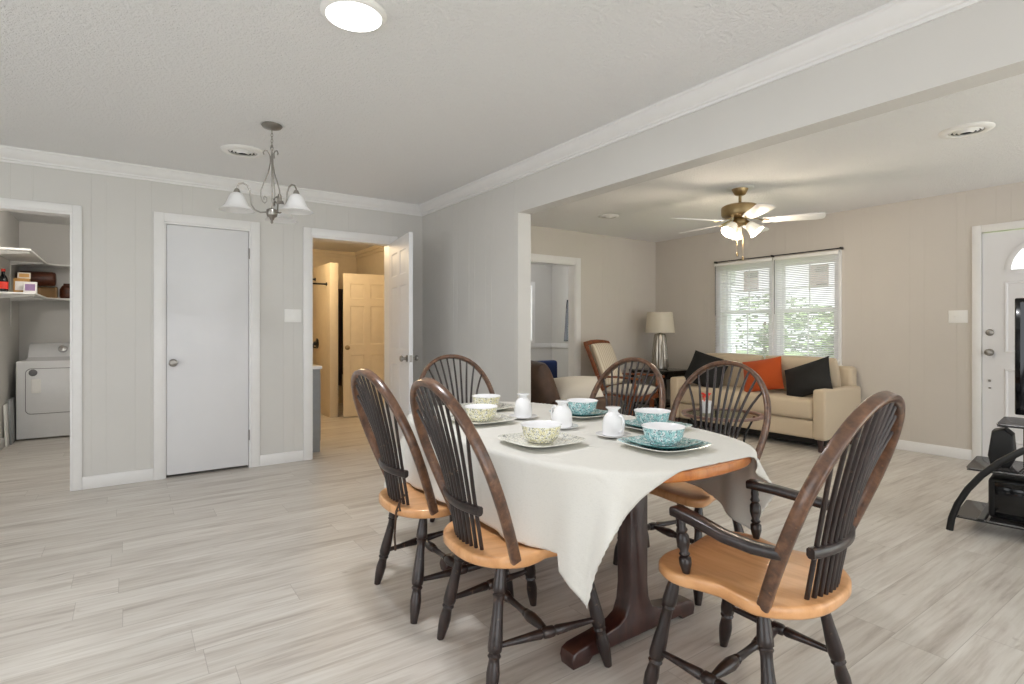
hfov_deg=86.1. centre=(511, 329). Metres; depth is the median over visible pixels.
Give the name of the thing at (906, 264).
wall
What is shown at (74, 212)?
door frame
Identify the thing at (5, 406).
leaning board
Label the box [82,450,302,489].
baseboard
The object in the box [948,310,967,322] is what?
light switch
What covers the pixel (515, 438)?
dinner plate
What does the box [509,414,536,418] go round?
saucer
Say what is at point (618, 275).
wall
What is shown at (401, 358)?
door
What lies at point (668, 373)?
end table
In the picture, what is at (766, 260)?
window blind
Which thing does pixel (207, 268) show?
door
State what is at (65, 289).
jar
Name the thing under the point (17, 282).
food box
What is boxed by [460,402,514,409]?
dinner plate
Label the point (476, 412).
soup bowl
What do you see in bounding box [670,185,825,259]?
ceiling fan
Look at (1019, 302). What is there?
television
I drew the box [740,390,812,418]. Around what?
seat cushion
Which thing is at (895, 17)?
crown molding
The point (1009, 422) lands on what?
shelf
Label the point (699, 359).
throw pillow
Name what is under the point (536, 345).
trim
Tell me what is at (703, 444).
dinner plate
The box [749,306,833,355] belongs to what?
shrub
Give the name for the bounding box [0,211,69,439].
wall
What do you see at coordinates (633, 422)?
salad plate
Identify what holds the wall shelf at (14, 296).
attached to the wall at (33, 321)
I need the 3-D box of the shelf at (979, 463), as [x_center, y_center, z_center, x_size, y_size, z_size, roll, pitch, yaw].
[3.269,0.805,2.850,0.420,0.008,1.360,0,0,-43]
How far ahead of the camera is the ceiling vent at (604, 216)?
6.03 m
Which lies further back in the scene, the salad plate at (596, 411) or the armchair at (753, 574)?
the salad plate at (596, 411)
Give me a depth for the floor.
2.46 m
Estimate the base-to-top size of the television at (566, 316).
0.721 m
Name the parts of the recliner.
backrest, arm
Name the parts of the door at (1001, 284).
knob, panel moulding, fanlight frame, panel moulding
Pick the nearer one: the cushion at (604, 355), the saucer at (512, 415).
the saucer at (512, 415)
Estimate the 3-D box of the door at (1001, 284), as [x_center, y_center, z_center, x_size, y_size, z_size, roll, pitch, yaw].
[4.442,0.156,4.513,0.108,2.024,0.902,0,0,-35]
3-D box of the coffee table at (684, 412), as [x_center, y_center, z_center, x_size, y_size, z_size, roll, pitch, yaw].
[1.832,0.952,4.790,0.680,0.449,0.680,0,0,-35]
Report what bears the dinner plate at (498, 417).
on the tablecloth
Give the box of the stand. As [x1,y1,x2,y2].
[946,417,1023,530]
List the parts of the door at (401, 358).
knob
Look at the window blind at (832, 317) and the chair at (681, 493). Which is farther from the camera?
the window blind at (832, 317)
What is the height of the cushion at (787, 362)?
0.429 m
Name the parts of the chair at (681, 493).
leg, seat, leg, leg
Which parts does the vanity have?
door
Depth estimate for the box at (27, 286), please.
5.43 m
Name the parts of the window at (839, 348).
sash, sash, sash, sash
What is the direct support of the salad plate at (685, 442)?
on the dinner plate at (703, 444)
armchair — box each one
[539,360,556,377]
[643,391,904,683]
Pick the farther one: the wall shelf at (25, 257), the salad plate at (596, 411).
the wall shelf at (25, 257)
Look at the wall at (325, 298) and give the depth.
7.43 m
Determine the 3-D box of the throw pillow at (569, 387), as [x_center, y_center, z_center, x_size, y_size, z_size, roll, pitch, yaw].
[0.634,0.580,5.330,0.487,0.247,0.329,0,0,-6]
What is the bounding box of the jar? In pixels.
[60,283,69,297]
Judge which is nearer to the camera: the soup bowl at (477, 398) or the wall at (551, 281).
the soup bowl at (477, 398)
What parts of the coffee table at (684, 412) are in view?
leg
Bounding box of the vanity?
[313,364,321,452]
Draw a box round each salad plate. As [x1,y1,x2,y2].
[571,409,607,416]
[625,419,684,427]
[625,435,702,449]
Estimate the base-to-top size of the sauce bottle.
0.226 m
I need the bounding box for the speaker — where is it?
[988,427,1016,467]
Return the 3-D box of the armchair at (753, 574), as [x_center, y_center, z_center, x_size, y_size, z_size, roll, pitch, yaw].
[0.799,0.673,1.670,0.570,1.022,0.624,0,0,-40]
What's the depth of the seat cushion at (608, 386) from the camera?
6.57 m
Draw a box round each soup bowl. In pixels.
[464,404,497,421]
[472,394,500,404]
[521,420,561,442]
[567,398,597,414]
[634,408,670,423]
[641,422,685,445]
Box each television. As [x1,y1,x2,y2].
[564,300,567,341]
[1015,298,1023,414]
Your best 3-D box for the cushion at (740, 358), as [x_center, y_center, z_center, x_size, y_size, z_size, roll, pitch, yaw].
[2.690,0.499,6.589,0.252,0.429,0.775,0,0,-35]
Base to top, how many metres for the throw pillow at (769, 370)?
0.420 m
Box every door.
[166,224,249,474]
[343,273,383,416]
[389,232,418,449]
[982,229,1023,461]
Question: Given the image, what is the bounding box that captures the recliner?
[531,360,619,411]
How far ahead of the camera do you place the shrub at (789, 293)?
17.07 m
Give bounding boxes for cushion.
[591,343,622,384]
[606,384,656,395]
[679,385,744,408]
[706,353,763,386]
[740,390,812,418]
[765,356,840,391]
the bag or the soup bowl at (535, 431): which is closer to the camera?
the soup bowl at (535, 431)
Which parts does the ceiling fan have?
blade, blade, lamp shade, lamp shade, ceiling plate, lamp shade, blade, blade, blade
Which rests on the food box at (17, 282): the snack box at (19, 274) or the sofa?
the snack box at (19, 274)
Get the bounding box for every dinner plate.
[446,413,516,424]
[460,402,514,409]
[497,432,585,447]
[549,410,605,418]
[617,435,711,452]
[625,423,692,430]
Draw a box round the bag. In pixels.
[16,271,56,285]
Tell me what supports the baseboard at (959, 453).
attached to the wall at (906, 264)
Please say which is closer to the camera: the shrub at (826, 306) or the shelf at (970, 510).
the shelf at (970, 510)
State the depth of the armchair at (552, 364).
8.57 m
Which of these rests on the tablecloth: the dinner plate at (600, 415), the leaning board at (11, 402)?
the dinner plate at (600, 415)
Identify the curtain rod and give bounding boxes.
[714,247,842,263]
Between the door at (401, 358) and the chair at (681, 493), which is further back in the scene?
the door at (401, 358)
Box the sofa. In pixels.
[670,353,860,452]
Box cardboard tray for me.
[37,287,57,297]
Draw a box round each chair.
[351,368,513,623]
[410,377,611,683]
[419,354,494,521]
[583,339,664,414]
[589,357,665,547]
[613,360,770,605]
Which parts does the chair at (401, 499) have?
leg, rail, seat, leg, leg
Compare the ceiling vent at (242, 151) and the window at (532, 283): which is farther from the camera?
the window at (532, 283)
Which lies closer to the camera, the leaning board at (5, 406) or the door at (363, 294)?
the leaning board at (5, 406)
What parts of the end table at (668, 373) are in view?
leg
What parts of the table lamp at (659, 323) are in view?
lamp shade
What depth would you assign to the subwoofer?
3.13 m
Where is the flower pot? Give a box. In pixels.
[701,393,711,412]
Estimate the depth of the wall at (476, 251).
3.22 m
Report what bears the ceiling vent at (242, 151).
in the ceiling
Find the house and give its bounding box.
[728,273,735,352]
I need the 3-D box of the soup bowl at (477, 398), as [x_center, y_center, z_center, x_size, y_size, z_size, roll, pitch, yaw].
[-0.142,0.396,3.015,0.160,0.067,0.160,0,0,-35]
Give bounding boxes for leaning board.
[3,403,9,446]
[8,397,15,444]
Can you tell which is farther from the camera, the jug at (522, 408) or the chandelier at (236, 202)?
the chandelier at (236, 202)
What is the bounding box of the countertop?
[313,364,321,368]
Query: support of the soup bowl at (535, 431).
on the dinner plate at (515, 438)
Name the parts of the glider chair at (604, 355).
post, crest rail, arm, seat frame, rail, arm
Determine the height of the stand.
0.679 m
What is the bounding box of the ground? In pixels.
[736,349,833,354]
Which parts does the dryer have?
handle, door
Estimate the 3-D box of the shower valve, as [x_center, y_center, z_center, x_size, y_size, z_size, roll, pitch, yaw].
[-2.785,0.195,7.759,0.088,0.150,0.246,0,0,-35]
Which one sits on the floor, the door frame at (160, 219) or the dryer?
the dryer
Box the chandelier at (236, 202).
[218,122,312,223]
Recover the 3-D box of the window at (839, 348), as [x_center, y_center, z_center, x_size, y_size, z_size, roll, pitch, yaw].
[3.120,-0.185,6.493,0.175,1.330,1.540,0,0,-35]
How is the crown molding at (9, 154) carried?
attached to the wall at (117, 212)
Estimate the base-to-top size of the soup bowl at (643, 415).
0.067 m
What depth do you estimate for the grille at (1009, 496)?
3.11 m
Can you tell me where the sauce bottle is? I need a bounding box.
[0,269,8,291]
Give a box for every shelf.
[0,247,69,289]
[0,292,69,325]
[635,398,669,406]
[957,500,1023,528]
[966,456,1023,475]
[997,417,1023,427]
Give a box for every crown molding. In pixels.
[0,145,421,215]
[313,245,383,258]
[419,0,984,215]
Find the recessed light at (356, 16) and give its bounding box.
[320,0,386,32]
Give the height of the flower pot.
0.178 m
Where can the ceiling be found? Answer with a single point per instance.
(446, 96)
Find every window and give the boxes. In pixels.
[531,282,534,343]
[716,250,842,365]
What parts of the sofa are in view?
arm, arm, frame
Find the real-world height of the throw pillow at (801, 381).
0.484 m
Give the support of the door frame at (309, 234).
attached to the wall at (117, 212)
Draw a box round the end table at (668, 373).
[629,368,686,411]
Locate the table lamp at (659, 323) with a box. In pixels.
[645,312,674,369]
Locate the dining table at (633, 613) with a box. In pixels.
[440,457,751,669]
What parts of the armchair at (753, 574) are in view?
leg, arm post, arm, leg, seat, arm post, leg, arm, rail, leg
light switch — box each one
[284,309,300,321]
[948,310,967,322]
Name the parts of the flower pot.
pot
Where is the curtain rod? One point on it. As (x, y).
(841, 248)
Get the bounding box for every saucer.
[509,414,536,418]
[560,423,577,428]
[596,431,630,437]
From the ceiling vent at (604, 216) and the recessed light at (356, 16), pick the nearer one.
the recessed light at (356, 16)
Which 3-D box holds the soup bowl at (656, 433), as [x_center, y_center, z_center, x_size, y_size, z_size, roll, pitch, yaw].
[0.562,0.390,2.037,0.160,0.067,0.160,0,0,-35]
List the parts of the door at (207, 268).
knob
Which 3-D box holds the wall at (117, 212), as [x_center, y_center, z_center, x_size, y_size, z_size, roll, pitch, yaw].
[-3.186,-0.040,4.107,5.699,2.440,0.115,0,0,-35]
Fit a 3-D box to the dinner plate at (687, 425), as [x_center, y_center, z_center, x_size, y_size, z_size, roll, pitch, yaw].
[0.620,0.425,2.425,0.280,0.021,0.280,0,0,-34]
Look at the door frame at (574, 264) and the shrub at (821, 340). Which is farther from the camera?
the shrub at (821, 340)
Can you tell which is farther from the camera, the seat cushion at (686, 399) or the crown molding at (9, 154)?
the seat cushion at (686, 399)
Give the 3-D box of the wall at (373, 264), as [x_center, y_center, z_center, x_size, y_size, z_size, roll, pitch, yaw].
[-2.290,-0.040,7.054,2.050,2.440,3.680,0,0,-35]
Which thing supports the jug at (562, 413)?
on the saucer at (573, 424)
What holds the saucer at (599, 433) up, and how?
on the tablecloth
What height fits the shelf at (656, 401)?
0.025 m
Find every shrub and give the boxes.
[728,293,833,352]
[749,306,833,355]
[801,340,833,356]
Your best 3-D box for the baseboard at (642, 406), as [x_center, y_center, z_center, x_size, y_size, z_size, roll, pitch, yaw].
[0.593,1.133,6.869,3.621,0.095,0.014,0,0,-35]
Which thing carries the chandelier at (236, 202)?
hanging from the ceiling
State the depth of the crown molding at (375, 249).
8.69 m
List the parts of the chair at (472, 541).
leg, rail, leg, seat, leg, leg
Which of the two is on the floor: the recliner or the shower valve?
the recliner
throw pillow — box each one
[554,376,603,399]
[684,350,727,387]
[742,356,783,391]
[784,356,832,396]
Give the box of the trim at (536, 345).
[531,263,567,347]
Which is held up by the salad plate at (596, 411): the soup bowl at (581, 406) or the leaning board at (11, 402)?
the soup bowl at (581, 406)
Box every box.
[13,278,29,291]
[17,272,30,278]
[23,282,36,292]
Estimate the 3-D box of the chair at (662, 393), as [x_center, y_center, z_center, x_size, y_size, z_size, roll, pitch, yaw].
[0.494,0.673,3.064,0.614,1.022,0.566,0,0,-35]
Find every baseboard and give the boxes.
[0,437,4,449]
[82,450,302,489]
[621,406,655,414]
[656,406,971,460]
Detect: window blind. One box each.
[714,258,772,358]
[773,250,839,361]
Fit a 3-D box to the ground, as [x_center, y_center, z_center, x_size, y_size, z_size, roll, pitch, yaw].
[15.591,1.630,18.261,33.500,0.100,40.000,0,0,-35]
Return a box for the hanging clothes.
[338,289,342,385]
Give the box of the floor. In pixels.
[0,403,1023,683]
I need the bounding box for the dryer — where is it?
[16,342,69,439]
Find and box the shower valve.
[313,338,318,347]
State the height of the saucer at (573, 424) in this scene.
0.012 m
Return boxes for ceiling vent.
[221,144,264,157]
[599,214,618,218]
[938,122,995,138]
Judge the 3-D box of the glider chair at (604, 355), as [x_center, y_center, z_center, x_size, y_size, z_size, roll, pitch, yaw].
[1.374,0.652,6.750,0.829,1.056,0.632,0,0,41]
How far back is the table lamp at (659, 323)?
7.22 m
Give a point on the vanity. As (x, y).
(316, 368)
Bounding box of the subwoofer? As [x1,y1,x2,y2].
[988,474,1023,522]
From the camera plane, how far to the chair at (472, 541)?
1.85 m
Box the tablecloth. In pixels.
[384,402,773,608]
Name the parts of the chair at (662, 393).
leg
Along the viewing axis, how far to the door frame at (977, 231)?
4.90 m
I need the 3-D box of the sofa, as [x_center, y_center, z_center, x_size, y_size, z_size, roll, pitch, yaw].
[2.765,0.732,6.159,0.800,0.896,1.820,0,0,-35]
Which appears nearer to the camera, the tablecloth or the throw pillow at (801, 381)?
the tablecloth
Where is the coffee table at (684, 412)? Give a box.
[681,408,763,441]
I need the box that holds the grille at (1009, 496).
[995,482,1023,520]
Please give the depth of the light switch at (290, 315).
4.89 m
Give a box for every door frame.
[0,198,81,490]
[153,212,259,479]
[303,227,397,460]
[531,253,580,375]
[972,220,1023,459]
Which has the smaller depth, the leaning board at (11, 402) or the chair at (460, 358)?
the chair at (460, 358)
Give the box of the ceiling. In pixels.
[0,0,1023,251]
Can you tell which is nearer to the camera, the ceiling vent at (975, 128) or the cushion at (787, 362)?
the ceiling vent at (975, 128)
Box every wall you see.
[0,162,421,476]
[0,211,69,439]
[313,251,383,402]
[313,263,337,417]
[422,0,1023,405]
[531,225,655,408]
[531,264,567,377]
[656,182,1023,449]
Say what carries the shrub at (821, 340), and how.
on the ground
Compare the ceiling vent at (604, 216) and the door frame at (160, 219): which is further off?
the ceiling vent at (604, 216)
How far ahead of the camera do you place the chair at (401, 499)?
2.29 m
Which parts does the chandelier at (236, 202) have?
lamp shade, arm, stem, arm, lamp shade, arm, lamp shade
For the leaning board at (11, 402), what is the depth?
5.68 m

